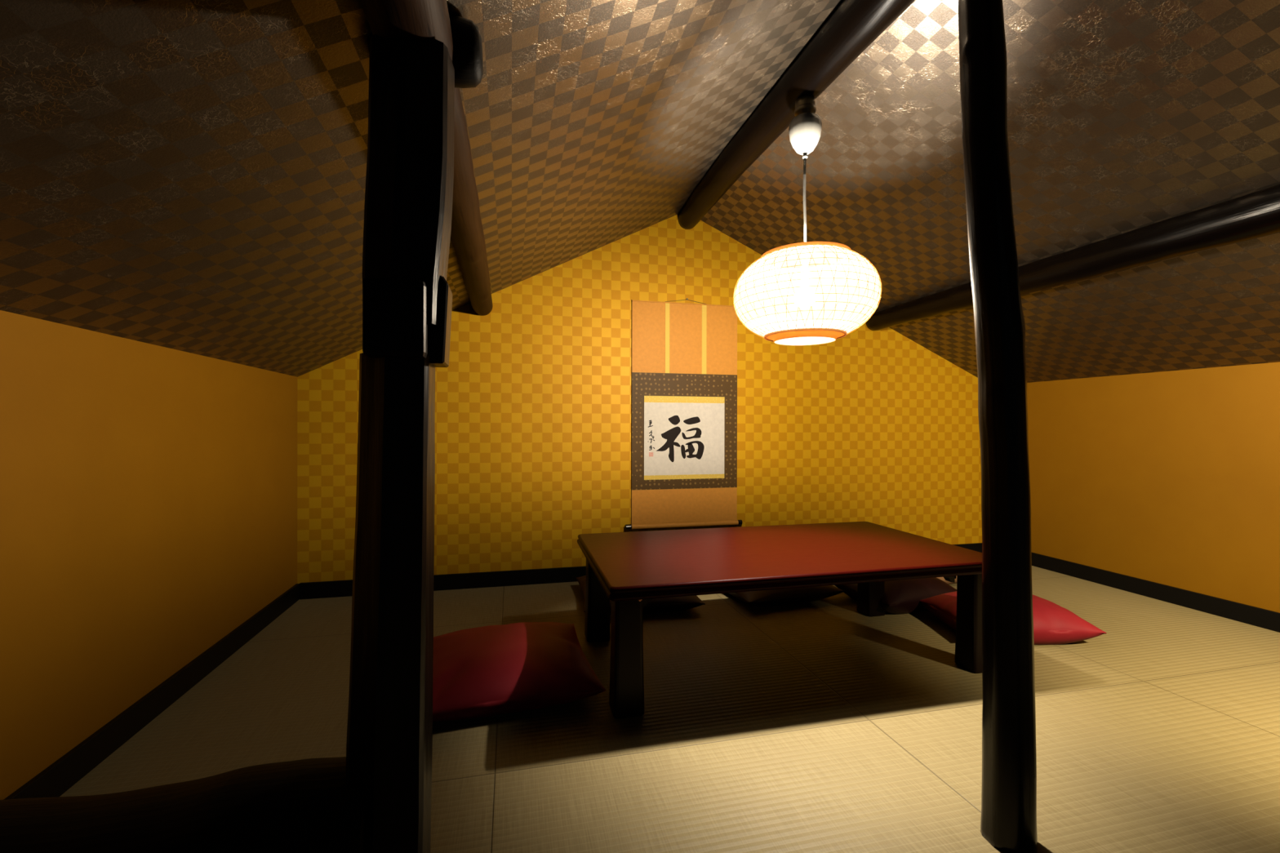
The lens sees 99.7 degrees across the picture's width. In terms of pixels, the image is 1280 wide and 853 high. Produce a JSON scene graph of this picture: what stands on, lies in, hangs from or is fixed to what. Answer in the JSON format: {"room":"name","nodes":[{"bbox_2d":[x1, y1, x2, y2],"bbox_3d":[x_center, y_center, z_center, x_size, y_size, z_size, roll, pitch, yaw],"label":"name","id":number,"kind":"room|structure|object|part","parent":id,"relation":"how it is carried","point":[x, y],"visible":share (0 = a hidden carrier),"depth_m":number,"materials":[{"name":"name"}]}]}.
{"room":"japanese tatami room","nodes":[
{"label":"japanese tatami room","id":0,"kind":"room"},
{"bbox_2d":[0,310,297,799],"bbox_3d":[-1.130,0.270,0.609,0.120,0.958,3.506,0,0,-13],"label":"wall","id":1,"kind":"structure","parent":0,"point":[148,491],"depth_m":1.26,"materials":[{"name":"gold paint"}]},
{"bbox_2d":[3,583,299,799],"bbox_3d":[-1.065,0.714,0.619,0.012,0.070,3.494,0,0,-13],"label":"baseboard","id":2,"kind":"structure","parent":1,"relation":"attached to","point":[60,776],"depth_m":1.33,"materials":[{"name":"black paint"}]},
{"bbox_2d":[297,213,982,583],"bbox_3d":[0.280,-0.171,2.807,3.880,1.836,0.120,0,0,-13],"label":"wall","id":3,"kind":"structure","parent":0,"point":[533,398],"depth_m":2.65,"materials":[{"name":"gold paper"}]},
{"bbox_2d":[299,542,982,599],"bbox_3d":[0.293,0.712,2.744,3.616,0.070,0.012,0,0,-13],"label":"baseboard","id":4,"kind":"structure","parent":3,"relation":"attached to","point":[322,589],"depth_m":2.50,"materials":[{"name":"black paint"}]},
{"bbox_3d":[0.238,-0.643,2.727,0.008,0.008,0.013,0,0,-13],"label":"wall hook","id":5,"kind":"object","parent":3,"relation":"attached to","visible":0},
{"bbox_2d":[624,299,742,529],"bbox_3d":[0.228,-0.066,2.720,0.617,1.150,0.027,0,0,-13],"label":"scroll","id":6,"kind":"object","parent":5,"relation":"hanging from","point":[684,355],"visible":1,"depth_m":2.72,"materials":[{"name":"orange fabric"}]},
{"bbox_3d":[-0.058,0.494,2.654,0.032,0.027,0.027,0,0,-13],"label":"roller knob","id":7,"kind":"part","parent":6,"relation":"part of","materials":[{"name":"black paint"}]},
{"bbox_3d":[0.231,0.024,2.725,0.557,0.580,0.001,0,0,-13],"label":"brocade panel","id":8,"kind":"part","parent":6,"relation":"part of","materials":[{"name":"brown fabric"}]},
{"bbox_3d":[0.232,-0.620,2.723,0.557,0.006,0.006,0,0,-13],"label":"rod","id":9,"kind":"part","parent":6,"relation":"part of","materials":[{"name":"brown wood"}]},
{"bbox_3d":[0.233,-0.631,2.723,0.225,0.020,0.003,0,0,-13],"label":"hanging cord","id":10,"kind":"part","parent":6,"relation":"part of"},
{"bbox_2d":[0,0,1279,382],"bbox_3d":[0.687,-0.645,1.100,3.880,0.998,3.626,0,0,-13],"label":"ceiling","id":11,"kind":"structure","parent":0,"point":[185,175],"depth_m":1.29,"materials":[{"name":"brown paper"}]},
{"bbox_2d":[678,0,915,229],"bbox_3d":[0.633,-1.027,1.026,0.144,0.139,3.508,0,0,-13],"label":"ridge beam","id":12,"kind":"structure","parent":11,"relation":"attached to","point":[853,25],"depth_m":1.56,"materials":[{"name":"brown wood"}]},
{"bbox_2d":[733,95,881,346],"bbox_3d":[0.493,-0.613,1.613,0.421,0.718,0.421,0,0,-13],"label":"pendant lamp","id":13,"kind":"object","parent":12,"relation":"hanging from","point":[853,268],"visible":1,"depth_m":1.58,"materials":[{"name":"white paper"}]},
{"bbox_3d":[0.492,-0.385,1.614,0.061,0.064,0.064,0,0,-13],"label":"bulb","id":14,"kind":"part","parent":13,"relation":"part of","materials":[{"name":"white glass"}]},
{"bbox_3d":[0.493,-0.657,1.613,0.010,0.298,0.008,0,0,-13],"label":"cord","id":15,"kind":"part","parent":13,"relation":"part of","materials":[{"name":"white plastic"}]},
{"bbox_2d":[800,258,808,288],"bbox_3d":[0.492,-0.463,1.614,0.022,0.102,0.022,0,0,-13],"label":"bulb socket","id":16,"kind":"object","parent":13,"relation":"attached to","point":[805,261],"depth_m":1.60,"materials":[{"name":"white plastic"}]},
{"bbox_3d":[0.492,-0.387,1.614,0.414,0.229,0.414,0,0,-13],"label":"lamp shade","id":17,"kind":"part","parent":13,"relation":"part of","materials":[{"name":"paper"}]},
{"bbox_2d":[866,184,1279,330],"bbox_3d":[1.693,-0.569,1.278,0.138,0.135,3.506,0,0,-13],"label":"ceiling beam","id":18,"kind":"structure","parent":11,"relation":"attached to","point":[1255,215],"depth_m":1.68,"materials":[{"name":"brown wood"}]},
{"bbox_2d":[60,565,1279,852],"bbox_3d":[0.684,0.781,1.103,3.880,0.060,3.626,0,0,-13],"label":"floor","id":19,"kind":"structure","parent":0,"point":[824,725],"depth_m":1.31,"materials":[{"name":"beige wicker"}]},
{"bbox_2d":[0,756,366,852],"bbox_3d":[-0.705,0.604,0.655,0.705,0.291,0.154,0,0,-13],"label":"beam","id":20,"kind":"structure","parent":19,"relation":"on","point":[303,806],"depth_m":0.66,"materials":[{"name":"black wood"}]},
{"bbox_2d":[346,34,454,852],"bbox_3d":[-0.331,0.118,0.744,0.138,1.266,0.111,0,0,-13],"label":"log post","id":21,"kind":"object","parent":19,"relation":"on","point":[407,295],"visible":0.98,"depth_m":0.70,"materials":[{"name":"black wood"}]},
{"bbox_2d":[360,0,493,315],"bbox_3d":[-0.329,-0.550,0.797,0.111,0.110,3.507,0,0,-13],"label":"ceiling beam","id":22,"kind":"structure","parent":21,"relation":"on","point":[418,20],"depth_m":1.04,"materials":[{"name":"brown wood"}]},
{"bbox_2d":[367,14,483,88],"bbox_3d":[-0.323,-0.574,0.821,0.161,0.094,0.092,0,0,-13],"label":"log","id":23,"kind":"object","parent":22,"relation":"attached to","point":[468,60],"visible":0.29,"depth_m":0.80,"materials":[{"name":"black wood"}]},
{"bbox_3d":[-0.289,-0.147,0.764,0.039,0.121,0.058,0,0,-13],"label":"plate","id":24,"kind":"part","parent":21,"relation":"part of","materials":[{"name":"metal"}]},
{"bbox_2d":[432,622,606,721],"bbox_3d":[-0.401,0.685,1.592,0.500,0.125,0.500,0,0,-17],"label":"floor cushion","id":25,"kind":"object","parent":19,"relation":"on","point":[490,670],"visible":0.83,"depth_m":1.44,"materials":[{"name":"red fabric"}]},
{"bbox_2d":[576,575,705,615],"bbox_3d":[-0.019,0.692,2.321,0.480,0.111,0.460,0,0,-11],"label":"floor cushion","id":26,"kind":"object","parent":19,"relation":"on","point":[664,605],"visible":0.31,"depth_m":2.13,"materials":[{"name":"red fabric"}]},
{"bbox_2d":[577,521,982,719],"bbox_3d":[0.439,0.571,1.778,1.217,0.357,0.678,0,0,-13],"label":"table","id":27,"kind":"object","parent":19,"relation":"on","point":[633,569],"visible":0.89,"depth_m":1.61,"materials":[{"name":"red paint"}]},
{"bbox_3d":[-0.151,0.586,1.914,0.082,0.323,0.082,0,0,-13],"label":"leg","id":28,"kind":"part","parent":27,"relation":"part of","materials":[{"name":"brown paint"}]},
{"bbox_3d":[-0.035,0.588,1.427,0.082,0.323,0.082,0,0,-13],"label":"leg","id":29,"kind":"part","parent":27,"relation":"part of","materials":[{"name":"brown paint"}]},
{"bbox_3d":[0.929,0.588,2.171,0.082,0.323,0.082,0,0,-13],"label":"leg","id":30,"kind":"part","parent":27,"relation":"part of","materials":[{"name":"brown paint"}]},
{"bbox_3d":[1.045,0.589,1.684,0.082,0.323,0.082,0,0,-13],"label":"leg","id":31,"kind":"part","parent":27,"relation":"part of","materials":[{"name":"brown paint"}]},
{"bbox_2d":[728,585,844,606],"bbox_3d":[0.579,0.693,2.442,0.460,0.110,0.460,0,0,-19],"label":"floor cushion","id":32,"kind":"object","parent":19,"relation":"on","point":[771,597],"visible":0.33,"depth_m":2.24,"materials":[{"name":"red fabric"}]},
{"bbox_2d":[835,577,956,613],"bbox_3d":[1.094,0.679,2.308,0.400,0.140,0.340,0,0,-19],"label":"floor cushion","id":33,"kind":"object","parent":19,"relation":"on","point":[904,596],"visible":0.38,"depth_m":2.16,"materials":[{"name":"red fabric"}]},
{"bbox_2d":[958,0,1037,852],"bbox_3d":[0.644,-0.111,0.976,0.147,1.727,0.087,0,0,-13],"label":"log post","id":34,"kind":"object","parent":19,"relation":"on","point":[1008,821],"visible":1,"depth_m":0.95,"materials":[{"name":"black wood"}]},
{"bbox_2d":[920,591,1106,644],"bbox_3d":[1.341,0.683,1.986,0.460,0.136,0.340,0,0,-1],"label":"floor cushion","id":35,"kind":"object","parent":19,"relation":"on","point":[1053,624],"visible":0.46,"depth_m":1.85,"materials":[{"name":"red fabric"}]},
{"bbox_2d":[1026,361,1279,613],"bbox_3d":[2.528,0.260,1.479,0.120,0.990,3.506,0,0,-13],"label":"wall","id":36,"kind":"structure","parent":0,"point":[1171,477],"depth_m":2.32,"materials":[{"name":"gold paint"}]},
{"bbox_2d":[1031,551,1279,632],"bbox_3d":[2.464,0.719,1.459,0.012,0.070,3.494,0,0,-13],"label":"baseboard","id":37,"kind":"structure","parent":36,"relation":"attached to","point":[1250,615],"depth_m":2.31,"materials":[{"name":"black paint"}]}
]}

